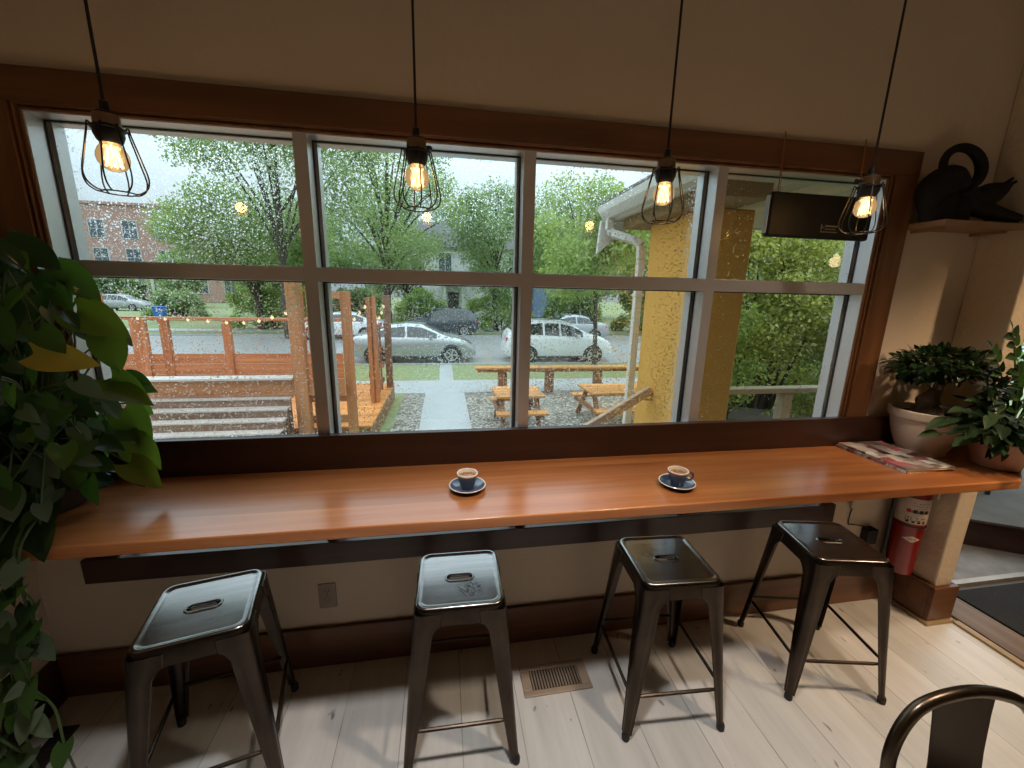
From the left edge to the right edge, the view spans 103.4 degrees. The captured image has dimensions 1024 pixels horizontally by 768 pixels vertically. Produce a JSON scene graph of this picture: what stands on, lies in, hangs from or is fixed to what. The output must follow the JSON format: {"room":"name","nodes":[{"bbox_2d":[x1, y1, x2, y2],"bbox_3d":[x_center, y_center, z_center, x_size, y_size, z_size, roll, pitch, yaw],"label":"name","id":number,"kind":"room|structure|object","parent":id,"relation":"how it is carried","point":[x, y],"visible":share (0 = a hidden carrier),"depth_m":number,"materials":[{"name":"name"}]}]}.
{"room":"cafe","nodes":[
{"label":"cafe","id":0,"kind":"room"},
{"bbox_2d":[0,562,56,681],"bbox_3d":[-1.366,0.309,-1.144,0.100,3.100,5.010,-1,13,-9],"label":"wall","id":1,"kind":"structure","parent":0,"point":[33,589],"depth_m":1.48,"materials":[{"name":"beige paint"}]},
{"bbox_2d":[1,659,67,750],"bbox_3d":[-1.498,1.463,0.122,0.020,0.190,2.985,-1,13,-9],"label":"baseboard","id":2,"kind":"structure","parent":1,"relation":"attached to","point":[50,681],"depth_m":1.51,"materials":[{"name":"brown wood"}]},
{"bbox_2d":[0,230,161,767],"bbox_3d":[-1.387,0.412,1.153,0.596,1.693,0.532,-1,13,-9],"label":"pothos","id":3,"kind":"object","parent":1,"relation":"attached to","point":[42,477],"visible":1,"depth_m":1.09,"materials":[{"name":"plant"}]},
{"bbox_2d":[17,443,1021,561],"bbox_3d":[0.248,0.380,1.492,3.944,0.052,0.416,-1,13,-9],"label":"countertop","id":4,"kind":"structure","parent":1,"relation":"attached to","point":[230,510],"depth_m":1.37,"materials":[{"name":"brown wood"}]},
{"bbox_2d":[449,477,485,493],"bbox_3d":[-0.154,0.355,1.402,0.127,0.020,0.127,-3,13,-19],"label":"saucer","id":5,"kind":"object","parent":4,"relation":"on","point":[480,484],"visible":0.69,"depth_m":1.40,"materials":[{"name":"blue ceramic"}]},
{"bbox_2d":[457,468,477,489],"bbox_3d":[-0.152,0.330,1.401,0.073,0.056,0.083,5,13,18],"label":"coffee cup","id":6,"kind":"object","parent":5,"relation":"on","point":[467,477],"visible":1,"depth_m":1.38,"materials":[{"name":"blue ceramic"}]},
{"bbox_2d":[658,473,695,489],"bbox_3d":[0.595,0.358,1.459,0.127,0.020,0.127,2,13,4],"label":"saucer","id":7,"kind":"object","parent":4,"relation":"on","point":[664,478],"visible":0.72,"depth_m":1.45,"materials":[{"name":"blue ceramic"}]},
{"bbox_2d":[668,466,693,486],"bbox_3d":[0.599,0.333,1.456,0.083,0.056,0.073,-7,15,-32],"label":"coffee cup","id":8,"kind":"object","parent":7,"relation":"on","point":[678,475],"visible":1,"depth_m":1.44,"materials":[{"name":"blue ceramic"}]},
{"bbox_2d":[836,444,953,473],"bbox_3d":[1.657,0.317,1.768,0.241,0.011,0.298,-1,13,-10],"label":"magazine","id":9,"kind":"object","parent":4,"relation":"on","point":[837,445],"visible":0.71,"depth_m":1.68,"materials":[{"name":"paper"}]},
{"bbox_2d":[838,441,954,470],"bbox_3d":[1.659,0.308,1.762,0.231,0.008,0.298,-1,13,-8],"label":"magazine","id":10,"kind":"object","parent":9,"relation":"on","point":[904,459],"visible":1,"depth_m":1.74,"materials":[{"name":"paper"}]},
{"bbox_2d":[887,402,969,457],"bbox_3d":[1.868,0.210,1.836,0.272,0.199,0.272,-1,13,-9],"label":"plant pot","id":11,"kind":"object","parent":4,"relation":"on","point":[907,420],"depth_m":1.78,"materials":[{"name":"white ceramic"}]},
{"bbox_2d":[879,341,1023,457],"bbox_3d":[1.863,0.071,1.761,0.456,0.502,0.354,0,13,-6],"label":"potted plant","id":12,"kind":"object","parent":4,"relation":"on","point":[907,420],"visible":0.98,"depth_m":1.74,"materials":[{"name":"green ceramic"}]},
{"bbox_2d":[917,393,1023,472],"bbox_3d":[1.987,0.216,1.589,0.569,0.300,0.398,-1,13,-9],"label":"pot plant","id":13,"kind":"object","parent":4,"relation":"on","point":[993,442],"visible":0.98,"depth_m":1.63,"materials":[{"name":"green plant"}]},
{"bbox_2d":[985,319,1023,417],"bbox_3d":[2.022,0.001,1.657,0.373,0.691,0.129,-1,13,-9],"label":"leaf plant","id":14,"kind":"object","parent":4,"relation":"on","point":[1018,370],"visible":0.72,"depth_m":1.62,"materials":[{"name":"plant"}]},
{"bbox_2d":[0,0,1023,653],"bbox_3d":[1.762,-0.306,1.908,7.290,3.100,0.110,-1,13,-9],"label":"wall","id":15,"kind":"structure","parent":0,"point":[810,70],"depth_m":1.50,"materials":[{"name":"beige paint"}]},
{"bbox_2d":[0,100,78,438],"bbox_3d":[-1.534,-0.304,1.280,0.124,1.053,0.024,-1,13,-9],"label":"trim","id":16,"kind":"structure","parent":15,"relation":"attached to","point":[16,208],"depth_m":1.21,"materials":[{"name":"brown wood"}]},
{"bbox_2d":[318,583,336,607],"bbox_3d":[-0.770,0.883,1.688,0.070,0.115,0.008,-1,13,-9],"label":"wall outlet","id":17,"kind":"object","parent":15,"relation":"attached to","point":[327,594],"visible":1,"depth_m":1.69,"materials":[{"name":"beige plastic"}]},
{"bbox_2d":[9,101,893,555],"bbox_3d":[0.039,-0.107,1.649,3.093,1.537,0.128,-1,13,-9],"label":"window","id":18,"kind":"structure","parent":15,"relation":"in","point":[45,130],"depth_m":1.51,"materials":[{"name":"clear glass"}]},
{"bbox_2d":[761,131,871,241],"bbox_3d":[1.240,-0.779,1.609,0.480,0.383,0.029,-1,13,-9],"label":"sign panel","id":19,"kind":"object","parent":18,"relation":"hanging from","point":[786,214],"visible":0.83,"depth_m":1.61,"materials":[{"name":"black plastic"}]},
{"bbox_2d":[80,502,835,583],"bbox_3d":[0.012,0.665,1.759,3.220,0.098,0.030,-1,13,-9],"label":"support beam","id":20,"kind":"structure","parent":15,"relation":"attached to","point":[104,569],"depth_m":1.68,"materials":[{"name":"black metal"}]},
{"bbox_2d":[0,63,924,176],"bbox_3d":[0.060,-0.889,1.417,3.330,0.094,0.024,-1,13,-9],"label":"trim","id":21,"kind":"structure","parent":15,"relation":"attached to","point":[18,83],"depth_m":1.34,"materials":[{"name":"brown wood"}]},
{"bbox_2d":[56,572,894,696],"bbox_3d":[0.159,1.104,1.888,3.879,0.190,0.018,-1,13,-9],"label":"baseboard","id":22,"kind":"structure","parent":15,"relation":"attached to","point":[94,671],"depth_m":1.79,"materials":[{"name":"brown wood"}]},
{"bbox_2d":[91,415,893,479],"bbox_3d":[0.180,0.247,1.682,3.878,0.144,0.030,-1,13,-9],"label":"trim","id":23,"kind":"structure","parent":15,"relation":"attached to","point":[180,457],"depth_m":1.62,"materials":[{"name":"brown wood"}]},
{"bbox_2d":[596,173,854,253],"bbox_3d":[1.903,-1.323,2.730,2.070,0.769,1.850,-1,13,-9],"label":"porch roof","id":24,"kind":"structure","parent":15,"relation":"attached to","point":[755,203],"depth_m":2.44,"materials":[{"name":"grey"}]},
{"bbox_2d":[598,174,697,218],"bbox_3d":[0.912,-1.235,2.546,0.103,0.100,1.780,-1,13,-9],"label":"rain gutter","id":25,"kind":"object","parent":24,"relation":"attached to","point":[640,197],"visible":0.28,"depth_m":2.79,"materials":[{"name":"white metal"}]},
{"bbox_2d":[844,175,918,416],"bbox_3d":[1.634,-0.354,1.806,0.113,1.053,0.024,-1,13,-9],"label":"trim","id":26,"kind":"structure","parent":15,"relation":"attached to","point":[901,198],"depth_m":1.78,"materials":[{"name":"brown wood"}]},
{"bbox_2d":[908,219,1023,236],"bbox_3d":[1.915,-0.659,1.716,0.416,0.034,0.154,-1,13,-9],"label":"wall shelf","id":27,"kind":"object","parent":15,"relation":"attached to","point":[974,228],"visible":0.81,"depth_m":1.67,"materials":[{"name":"brown wood"}]},
{"bbox_2d":[914,143,1023,222],"bbox_3d":[1.886,-0.825,1.666,0.449,0.309,0.120,0,13,-8],"label":"sculpture","id":28,"kind":"object","parent":27,"relation":"on","point":[948,192],"visible":0.94,"depth_m":1.64,"materials":[{"name":"black metal"}]},
{"bbox_2d":[30,544,1023,767],"bbox_3d":[2.127,1.742,-0.100,7.290,0.120,5.450,-1,13,-9],"label":"floor","id":29,"kind":"structure","parent":0,"point":[354,714],"depth_m":1.58,"materials":[{"name":"beige wood"}]},
{"bbox_2d":[28,724,79,767],"bbox_3d":[-1.601,1.272,1.384,0.068,0.007,0.200,-1,13,-9],"label":"floor vent","id":30,"kind":"object","parent":29,"relation":"in","point":[43,757],"visible":0.63,"depth_m":1.42,"materials":[{"name":"black metal"}]},
{"bbox_2d":[123,569,298,767],"bbox_3d":[-0.972,0.989,1.333,0.399,0.610,0.399,-4,14,-22],"label":"metal stool","id":31,"kind":"object","parent":29,"relation":"on","point":[172,635],"visible":1,"depth_m":1.23,"materials":[{"name":"metal"}]},
{"bbox_2d":[403,550,519,767],"bbox_3d":[-0.190,0.971,1.486,0.399,0.610,0.399,-1,13,-8],"label":"metal stool","id":32,"kind":"object","parent":29,"relation":"on","point":[439,601],"visible":1,"depth_m":1.33,"materials":[{"name":"grey metal"}]},
{"bbox_2d":[519,658,592,697],"bbox_3d":[0.181,1.238,1.708,0.288,0.008,0.138,-1,13,-10],"label":"floor vent","id":33,"kind":"object","parent":29,"relation":"in","point":[558,679],"visible":1,"depth_m":1.70,"materials":[{"name":"beige metal"}]},
{"bbox_2d":[591,535,724,742],"bbox_3d":[0.584,0.960,1.613,0.399,0.610,0.399,0,13,-7],"label":"metal stool","id":34,"kind":"object","parent":29,"relation":"on","point":[685,574],"visible":1,"depth_m":1.47,"materials":[{"name":"grey metal"}]},
{"bbox_2d":[737,520,893,704],"bbox_3d":[1.317,0.944,1.753,0.399,0.610,0.399,2,13,1],"label":"metal stool","id":35,"kind":"object","parent":29,"relation":"on","point":[826,551],"visible":1,"depth_m":1.61,"materials":[{"name":"grey metal"}]},
{"bbox_2d":[879,684,1023,767],"bbox_3d":[0.994,1.066,0.768,0.426,0.773,0.471,0,13,-4],"label":"cafe chair","id":36,"kind":"object","parent":29,"relation":"on","point":[961,714],"visible":1,"depth_m":0.88,"materials":[{"name":"brown metal"}]},
{"bbox_2d":[951,598,1023,661],"bbox_3d":[2.584,1.502,0.744,0.184,0.014,3.230,-1,13,-9],"label":"threshold","id":37,"kind":"object","parent":29,"relation":"on","point":[997,633],"depth_m":2.00,"materials":[{"name":"brown wood"}]},
{"bbox_2d":[951,572,1023,586],"bbox_3d":[2.823,1.141,2.366,1.190,0.022,0.032,-1,13,-9],"label":"threshold","id":38,"kind":"object","parent":29,"relation":"on","point":[1019,575],"visible":0.44,"depth_m":2.35,"materials":[{"name":"metal"}]},
{"bbox_2d":[957,582,1023,636],"bbox_3d":[3.181,1.324,1.605,1.240,0.012,1.570,-1,13,-9],"label":"door mat","id":39,"kind":"object","parent":29,"relation":"on","point":[1004,604],"visible":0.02,"depth_m":2.18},
{"bbox_2d":[913,66,1023,585],"bbox_3d":[2.168,-0.304,1.824,0.106,3.050,0.185,-1,13,-9],"label":"wall","id":40,"kind":"structure","parent":0,"point":[994,292],"depth_m":1.81,"materials":[{"name":"paint"}]},
{"bbox_2d":[880,494,940,574],"bbox_3d":[2.003,0.657,2.026,0.169,0.610,0.147,-4,14,-23],"label":"fire extinguisher","id":41,"kind":"object","parent":40,"relation":"attached to","point":[906,525],"visible":0.67,"depth_m":2.01,"materials":[{"name":"red metal"}]},
{"bbox_2d":[904,503,928,523],"bbox_3d":[1.975,0.629,1.968,0.085,0.105,0.016,6,13,20],"label":"label","id":42,"kind":"object","parent":41,"relation":"on","point":[914,513],"depth_m":1.97,"materials":[{"name":"white paper"}]},
{"bbox_2d":[892,573,959,620],"bbox_3d":[2.140,1.077,2.122,0.150,0.187,0.207,-1,13,-9],"label":"baseboard","id":43,"kind":"structure","parent":40,"relation":"attached to","point":[930,602],"depth_m":2.04,"materials":[{"name":"brown wood"}]},
{"bbox_2d":[891,598,1023,668],"bbox_3d":[2.396,1.509,0.687,0.195,0.018,3.180,-1,13,-9],"label":"trim","id":44,"kind":"structure","parent":40,"relation":"attached to","point":[959,624],"depth_m":2.00,"materials":[{"name":"paint"}]},
{"bbox_3d":[2.212,-1.308,-0.899,7.290,0.100,5.220,-1,13,-9],"label":"ceiling","id":45,"kind":"structure","parent":0,"visible":0},
{"bbox_2d":[81,0,149,196],"bbox_3d":[-1.002,-1.096,0.911,0.125,1.239,0.125,13,17,43],"label":"pendant light","id":46,"kind":"object","parent":45,"relation":"hanging from","point":[106,126],"visible":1,"depth_m":1.00,"materials":[{"name":"black metal"}]},
{"bbox_2d":[90,99,125,145],"bbox_3d":[-1.012,-0.654,1.010,0.062,0.098,0.062,-1,13,-9],"label":"socket","id":47,"kind":"object","parent":46,"relation":"attached to","point":[109,123],"depth_m":1.00,"materials":[{"name":"metal"}]},
{"bbox_2d":[393,0,440,211],"bbox_3d":[-0.258,-1.108,1.035,0.126,1.239,0.126,-11,17,-43],"label":"pendant light","id":48,"kind":"object","parent":45,"relation":"hanging from","point":[417,153],"visible":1,"depth_m":1.12,"materials":[{"name":"black paint"}]},
{"bbox_2d":[405,126,427,166],"bbox_3d":[-0.268,-0.665,1.134,0.062,0.098,0.062,-1,13,-9],"label":"socket","id":49,"kind":"object","parent":48,"relation":"attached to","point":[416,146],"depth_m":1.12,"materials":[{"name":"metal"}]},
{"bbox_2d":[641,0,683,224],"bbox_3d":[0.489,-1.120,1.159,0.126,1.239,0.126,5,13,17],"label":"pendant light","id":50,"kind":"object","parent":45,"relation":"hanging from","point":[665,173],"visible":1,"depth_m":1.24,"materials":[{"name":"black paint"}]},
{"bbox_2d":[655,148,675,183],"bbox_3d":[0.480,-0.677,1.258,0.061,0.098,0.061,-1,13,-9],"label":"socket","id":51,"kind":"object","parent":50,"relation":"attached to","point":[666,165],"depth_m":1.24,"materials":[{"name":"metal"}]},
{"bbox_2d":[838,0,906,234],"bbox_3d":[1.232,-1.131,1.282,0.125,1.239,0.125,2,13,4],"label":"pendant light","id":52,"kind":"object","parent":45,"relation":"hanging from","point":[869,187],"visible":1,"depth_m":1.37,"materials":[{"name":"black paint"}]},
{"bbox_2d":[857,166,881,198],"bbox_3d":[1.222,-0.689,1.382,0.062,0.098,0.062,-1,13,-9],"label":"socket","id":53,"kind":"object","parent":52,"relation":"attached to","point":[869,187],"depth_m":1.37,"materials":[{"name":"metal"}]},
{"bbox_3d":[3.400,0.998,3.429,5.200,0.120,1.250,-1,13,-9],"label":"floor","id":54,"kind":"structure","parent":0,"visible":0},
{"bbox_2d":[729,385,817,418],"bbox_3d":[2.713,0.456,3.392,2.600,0.905,0.100,-1,13,-9],"label":"porch railing","id":55,"kind":"object","parent":54,"relation":"on","point":[786,401],"visible":0.06,"depth_m":3.18,"materials":[{"name":"paint"}]},
{"bbox_2d":[727,406,1023,554],"bbox_3d":[3.634,0.753,3.752,2.800,0.192,2.500,6,13,20],"label":"step","id":56,"kind":"structure","parent":54,"relation":"on","point":[996,522],"depth_m":2.69,"materials":[{"name":"grey concrete"}]},
{"label":"outside","id":57,"kind":"structure","parent":0,"visible":0},
{"bbox_2d":[112,298,1023,417],"bbox_3d":[-13.401,-15.242,79.185,240.000,0.120,159.700,-1,13,-9],"label":"ground","id":58,"kind":"structure","parent":57,"point":[174,324],"depth_m":36.16,"materials":[{"name":"green plant"}]},
{"bbox_2d":[94,278,155,300],"bbox_3d":[-57.308,-14.437,59.322,11.018,5.553,5.326,0,13,-3],"label":"bush","id":59,"kind":"object","parent":58,"relation":"on","point":[98,281],"visible":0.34,"depth_m":58.24,"materials":[{"name":"green plant"}]},
{"bbox_2d":[102,293,152,310],"bbox_3d":[-41.358,-8.706,43.025,4.620,1.775,2.023,-1,13,-9],"label":"parked car","id":60,"kind":"object","parent":58,"relation":"on","point":[118,297],"visible":0.6,"depth_m":42.37,"materials":[{"name":"grey paint"}]},
{"bbox_2d":[79,200,271,301],"bbox_3d":[-68.272,-23.165,73.083,42.400,15.600,14.450,-1,13,-9],"label":"brick building","id":61,"kind":"structure","parent":58,"relation":"on","point":[103,205],"depth_m":66.26,"materials":[{"name":"brick"}]},
{"bbox_2d":[139,287,212,316],"bbox_3d":[-27.082,-6.340,32.795,4.661,2.891,3.305,-1,13,-9],"label":"bush","id":62,"kind":"object","parent":58,"relation":"on","point":[164,300],"visible":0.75,"depth_m":32.14,"materials":[{"name":"green plant"}]},
{"bbox_2d":[145,247,207,292],"bbox_3d":[-41.652,-13.844,51.714,7.804,8.057,7.061,9,15,30],"label":"bush","id":63,"kind":"object","parent":58,"relation":"on","point":[177,284],"visible":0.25,"depth_m":49.95,"materials":[{"name":"green plant"}]},
{"bbox_2d":[121,396,294,438],"bbox_3d":[-6.330,0.864,4.983,6.440,1.035,1.327,-1,13,-9],"label":"steps","id":64,"kind":"structure","parent":58,"relation":"on","point":[280,403],"depth_m":5.61,"materials":[{"name":"grey concrete"}]},
{"bbox_2d":[137,173,337,328],"bbox_3d":[-15.900,-7.824,24.708,10.286,9.179,9.356,-6,15,-30],"label":"street tree","id":65,"kind":"object","parent":58,"relation":"on","point":[226,202],"visible":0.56,"depth_m":22.01,"materials":[{"name":"green plant"}]},
{"bbox_2d":[146,282,345,433],"bbox_3d":[-6.053,-0.119,5.478,7.180,2.750,0.250,-1,13,-9],"label":"fence","id":66,"kind":"object","parent":58,"relation":"on","point":[308,390],"visible":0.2,"depth_m":5.82,"materials":[{"name":"orange wood"}]},
{"bbox_2d":[223,285,306,328],"bbox_3d":[-16.028,-5.129,27.076,6.037,3.158,3.091,-1,13,-9],"label":"bush","id":67,"kind":"object","parent":58,"relation":"on","point":[272,293],"visible":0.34,"depth_m":26.45,"materials":[{"name":"green plant"}]},
{"bbox_2d":[153,135,377,338],"bbox_3d":[-11.715,-9.344,20.778,10.810,14.036,9.076,9,15,32],"label":"street tree","id":68,"kind":"object","parent":58,"relation":"on","point":[207,142],"visible":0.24,"depth_m":19.45,"materials":[{"name":"green plant"}]},
{"bbox_2d":[229,198,366,285],"bbox_3d":[-20.199,-12.057,38.507,12.458,11.239,11.208,-10,17,-42],"label":"street tree","id":69,"kind":"object","parent":58,"relation":"on","point":[335,230],"visible":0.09,"depth_m":39.30,"materials":[{"name":"green plant"}]},
{"bbox_2d":[312,291,358,432],"bbox_3d":[-3.369,-0.290,6.934,0.771,2.560,2.406,-7,15,-34],"label":"pergola frame","id":70,"kind":"object","parent":58,"relation":"on","point":[350,404],"visible":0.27,"depth_m":6.13,"materials":[{"name":"orange wood"}]},
{"bbox_2d":[332,285,394,322],"bbox_3d":[-10.359,-5.214,28.076,4.572,3.191,2.631,0,13,-6],"label":"bush","id":71,"kind":"object","parent":58,"relation":"on","point":[358,298],"visible":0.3,"depth_m":27.45,"materials":[{"name":"green plant"}]},
{"bbox_2d":[342,209,433,307],"bbox_3d":[-11.346,-13.142,44.094,12.543,11.286,12.491,-1,13,-9],"label":"street tree","id":72,"kind":"object","parent":58,"relation":"on","point":[365,262],"visible":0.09,"depth_m":42.23,"materials":[{"name":"green plant"}]},
{"bbox_2d":[321,150,488,322],"bbox_3d":[-7.131,-9.180,23.739,10.142,12.625,10.698,9,15,31],"label":"street tree","id":73,"kind":"object","parent":58,"relation":"on","point":[386,240],"visible":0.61,"depth_m":22.64,"materials":[{"name":"green plant"}]},
{"bbox_2d":[392,286,447,321],"bbox_3d":[-6.375,-5.208,28.050,3.971,3.045,2.848,-1,13,-9],"label":"bush","id":74,"kind":"object","parent":58,"relation":"on","point":[421,299],"visible":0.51,"depth_m":27.37,"materials":[{"name":"green plant"}]},
{"bbox_2d":[406,307,478,334],"bbox_3d":[-4.428,-3.868,25.083,4.620,1.775,2.023,-1,13,-9],"label":"parked car","id":75,"kind":"object","parent":58,"relation":"on","point":[453,319],"visible":0.56,"depth_m":24.39,"materials":[{"name":"grey paint"}]},
{"bbox_2d":[417,221,512,320],"bbox_3d":[-4.196,-11.119,40.054,9.800,9.200,10.600,-1,13,-9],"label":"house","id":76,"kind":"structure","parent":58,"relation":"on","point":[455,261],"depth_m":37.16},
{"bbox_2d":[443,175,559,330],"bbox_3d":[-0.995,-8.673,27.625,8.354,10.188,8.614,8,14,28],"label":"street tree","id":77,"kind":"object","parent":58,"relation":"on","point":[495,211],"visible":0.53,"depth_m":25.85,"materials":[{"name":"green plant"}]},
{"bbox_2d":[541,293,602,321],"bbox_3d":[4.450,-5.370,29.794,4.951,3.280,3.297,2,13,1],"label":"bush","id":78,"kind":"object","parent":58,"relation":"on","point":[562,308],"visible":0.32,"depth_m":29.30,"materials":[{"name":"green plant"}]},
{"bbox_2d":[536,188,630,312],"bbox_3d":[8.834,-14.327,45.756,13.332,13.721,14.725,0,13,-7],"label":"street tree","id":79,"kind":"object","parent":58,"relation":"on","point":[608,293],"visible":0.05,"depth_m":42.41,"materials":[{"name":"green plant"}]},
{"bbox_2d":[533,167,647,314],"bbox_3d":[4.810,-9.085,28.826,10.159,10.711,8.858,6,14,22],"label":"street tree","id":80,"kind":"object","parent":58,"relation":"on","point":[547,201],"visible":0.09,"depth_m":27.33,"materials":[{"name":"green plant"}]},
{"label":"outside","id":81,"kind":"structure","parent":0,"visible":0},
{"bbox_2d":[391,391,634,430],"bbox_3d":[1.893,1.190,6.964,8.020,0.120,8.560,-1,13,-9],"label":"ground","id":82,"kind":"structure","parent":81,"point":[474,408],"depth_m":9.09,"materials":[{"name":"grey gravel"}]},
{"bbox_2d":[489,386,548,427],"bbox_3d":[0.096,0.492,8.007,0.960,0.730,1.340,-1,13,-9],"label":"picnic table","id":83,"kind":"object","parent":82,"relation":"on","point":[503,397],"visible":0.63,"depth_m":7.66,"materials":[{"name":"brown wood"}]},
{"bbox_2d":[475,365,638,392],"bbox_3d":[1.565,-0.123,10.944,5.120,0.730,0.340,-1,13,-9],"label":"rail","id":84,"kind":"object","parent":82,"relation":"on","point":[501,382],"visible":0.48,"depth_m":10.77,"materials":[{"name":"brown wood"}]},
{"bbox_2d":[571,383,636,415],"bbox_3d":[2.149,0.437,8.458,1.400,0.732,1.580,-1,13,-10],"label":"picnic table","id":85,"kind":"object","parent":82,"relation":"on","point":[616,385],"visible":0.37,"depth_m":8.34,"materials":[{"name":"brown wood"}]},
{"bbox_2d":[634,208,754,422],"bbox_3d":[1.258,0.370,3.146,0.382,3.120,0.720,-1,13,-9],"label":"pier","id":86,"kind":"structure","parent":82,"relation":"on","point":[730,310],"depth_m":2.75,"materials":[{"name":"paint"}]},
{"bbox_2d":[584,387,652,424],"bbox_3d":[0.318,0.961,3.204,1.515,1.903,0.050,-1,13,-9],"label":"stair handrail","id":87,"kind":"object","parent":86,"relation":"attached to","point":[599,420],"visible":0.23,"depth_m":3.09,"materials":[{"name":"brown wood"}]},
{"bbox_2d":[605,218,645,423],"bbox_3d":[0.893,0.175,3.568,0.375,3.100,0.097,12,17,41],"label":"downspout","id":88,"kind":"object","parent":86,"relation":"attached to","point":[639,267],"visible":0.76,"depth_m":3.30,"materials":[{"name":"white metal"}]},
{"bbox_2d":[726,276,775,418],"bbox_3d":[2.240,0.128,4.729,1.467,3.058,1.245,-7,15,-34],"label":"bush","id":89,"kind":"object","parent":82,"relation":"on","point":[745,323],"visible":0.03,"depth_m":4.35,"materials":[{"name":"green plant"}]},
{"bbox_2d":[728,230,845,416],"bbox_3d":[3.234,-0.693,5.482,2.467,4.389,2.347,8,14,27],"label":"bush","id":90,"kind":"object","parent":82,"relation":"on","point":[786,261],"visible":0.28,"depth_m":4.73,"materials":[{"name":"green plant"}]},
{"bbox_2d":[791,253,842,415],"bbox_3d":[4.519,-0.343,4.903,2.296,4.007,1.621,-7,15,-33],"label":"bush","id":91,"kind":"object","parent":82,"relation":"on","point":[818,347],"visible":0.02,"depth_m":5.00,"materials":[{"name":"green plant"}]},
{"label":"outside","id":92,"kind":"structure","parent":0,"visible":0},
{"bbox_2d":[381,394,404,431],"bbox_3d":[-2.552,0.779,8.351,0.280,0.120,4.260,-1,13,-9],"label":"ground","id":93,"kind":"structure","parent":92,"point":[396,399],"depth_m":8.72,"materials":[{"name":"green plant"}]},
{"bbox_2d":[291,383,394,434],"bbox_3d":[-7.767,0.598,7.445,10.500,0.380,3.300,-1,13,-9],"label":"wooden deck","id":94,"kind":"object","parent":93,"relation":"on","point":[366,387],"visible":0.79,"depth_m":7.76,"materials":[{"name":"brown wood"}]},
{"bbox_2d":[100,293,344,377],"bbox_3d":[-7.739,-0.745,8.916,7.600,2.400,0.130,-1,13,-9],"label":"wooden fence","id":95,"kind":"object","parent":94,"relation":"attached to","point":[157,364],"visible":0.32,"depth_m":9.03,"materials":[{"name":"orange wood"}]},
{"bbox_2d":[365,296,380,402],"bbox_3d":[-2.706,-0.653,7.890,0.170,2.080,0.110,-1,13,-9],"label":"post","id":96,"kind":"object","parent":94,"relation":"on","point":[376,393],"visible":0.89,"depth_m":7.84,"materials":[{"name":"orange wood"}]},
{"bbox_2d":[383,295,393,387],"bbox_3d":[-2.808,-0.948,9.183,0.160,2.085,0.160,-1,13,-9],"label":"post","id":97,"kind":"object","parent":94,"relation":"on","point":[388,352],"visible":0.78,"depth_m":9.12,"materials":[{"name":"brown wood"}]},
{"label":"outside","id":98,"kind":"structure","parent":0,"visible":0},
{"bbox_2d":[156,360,1022,380],"bbox_3d":[-2.238,-0.345,13.429,120.000,0.120,2.780,-1,13,-9],"label":"ground","id":99,"kind":"structure","parent":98,"point":[409,372],"depth_m":13.32,"materials":[{"name":"green plant"}]},
{"bbox_2d":[534,170,650,364],"bbox_3d":[3.096,-3.893,14.325,4.850,6.840,4.086,-1,13,-9],"label":"street tree","id":100,"kind":"object","parent":99,"relation":"on","point":[565,268],"visible":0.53,"depth_m":13.45,"materials":[{"name":"green plant"}]},
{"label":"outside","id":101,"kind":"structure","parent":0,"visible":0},
{"bbox_2d":[419,392,471,429],"bbox_3d":[-1.057,1.216,6.474,1.000,0.120,8.570,-1,13,-9],"label":"path","id":102,"kind":"structure","parent":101,"point":[459,411],"depth_m":8.86,"materials":[{"name":"concrete"}]},
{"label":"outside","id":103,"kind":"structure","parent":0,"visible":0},
{"bbox_2d":[345,378,1012,393],"bbox_3d":[-1.883,0.115,11.338,120.000,0.120,1.560,-1,13,-9],"label":"sidewalk","id":104,"kind":"structure","parent":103,"point":[406,385],"depth_m":11.52,"materials":[{"name":"concrete"}]},
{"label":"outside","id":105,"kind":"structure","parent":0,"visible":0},
{"bbox_2d":[127,328,641,333],"bbox_3d":[-4.604,-3.514,27.369,240.000,0.120,1.400,-1,13,-9],"label":"sidewalk","id":106,"kind":"structure","parent":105,"point":[149,329],"depth_m":25.12,"materials":[{"name":"concrete"}]},
{"bbox_2d":[465,292,534,331],"bbox_3d":[-0.819,-4.983,28.018,4.742,2.831,2.829,-3,13,-18],"label":"bush","id":107,"kind":"object","parent":106,"relation":"on","point":[483,300],"visible":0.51,"depth_m":27.47,"materials":[{"name":"green plant"}]},
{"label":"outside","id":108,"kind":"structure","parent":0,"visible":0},
{"bbox_2d":[128,335,1023,363],"bbox_3d":[-3.286,-1.719,19.607,240.000,0.120,9.750,-1,13,-9],"label":"street","id":109,"kind":"structure","parent":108,"point":[184,344],"depth_m":18.45,"materials":[{"name":"grey asphalt"}]},
{"bbox_2d":[305,311,383,339],"bbox_3d":[-9.323,-3.231,22.266,4.620,1.556,2.027,-1,13,-9],"label":"parked car","id":110,"kind":"object","parent":109,"relation":"on","point":[357,321],"visible":0.15,"depth_m":21.59,"materials":[{"name":"white paint"}]},
{"bbox_2d":[353,321,475,363],"bbox_3d":[-3.763,-1.625,15.623,4.620,1.556,2.027,-1,13,-9],"label":"parked car","id":111,"kind":"object","parent":109,"relation":"on","point":[420,342],"visible":0.53,"depth_m":14.86,"materials":[{"name":"silver metal"}]},
{"bbox_2d":[501,317,611,361],"bbox_3d":[1.791,-1.798,16.475,4.350,1.755,2.023,-1,13,-9],"label":"parked car","id":112,"kind":"object","parent":109,"relation":"on","point":[542,330],"visible":0.58,"depth_m":15.68,"materials":[{"name":"white paint"}]},
{"bbox_2d":[552,314,608,336],"bbox_3d":[3.401,-3.430,24.381,4.620,1.556,2.027,-1,13,-9],"label":"parked car","id":113,"kind":"object","parent":109,"relation":"on","point":[567,317],"visible":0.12,"depth_m":23.71,"materials":[{"name":"grey paint"}]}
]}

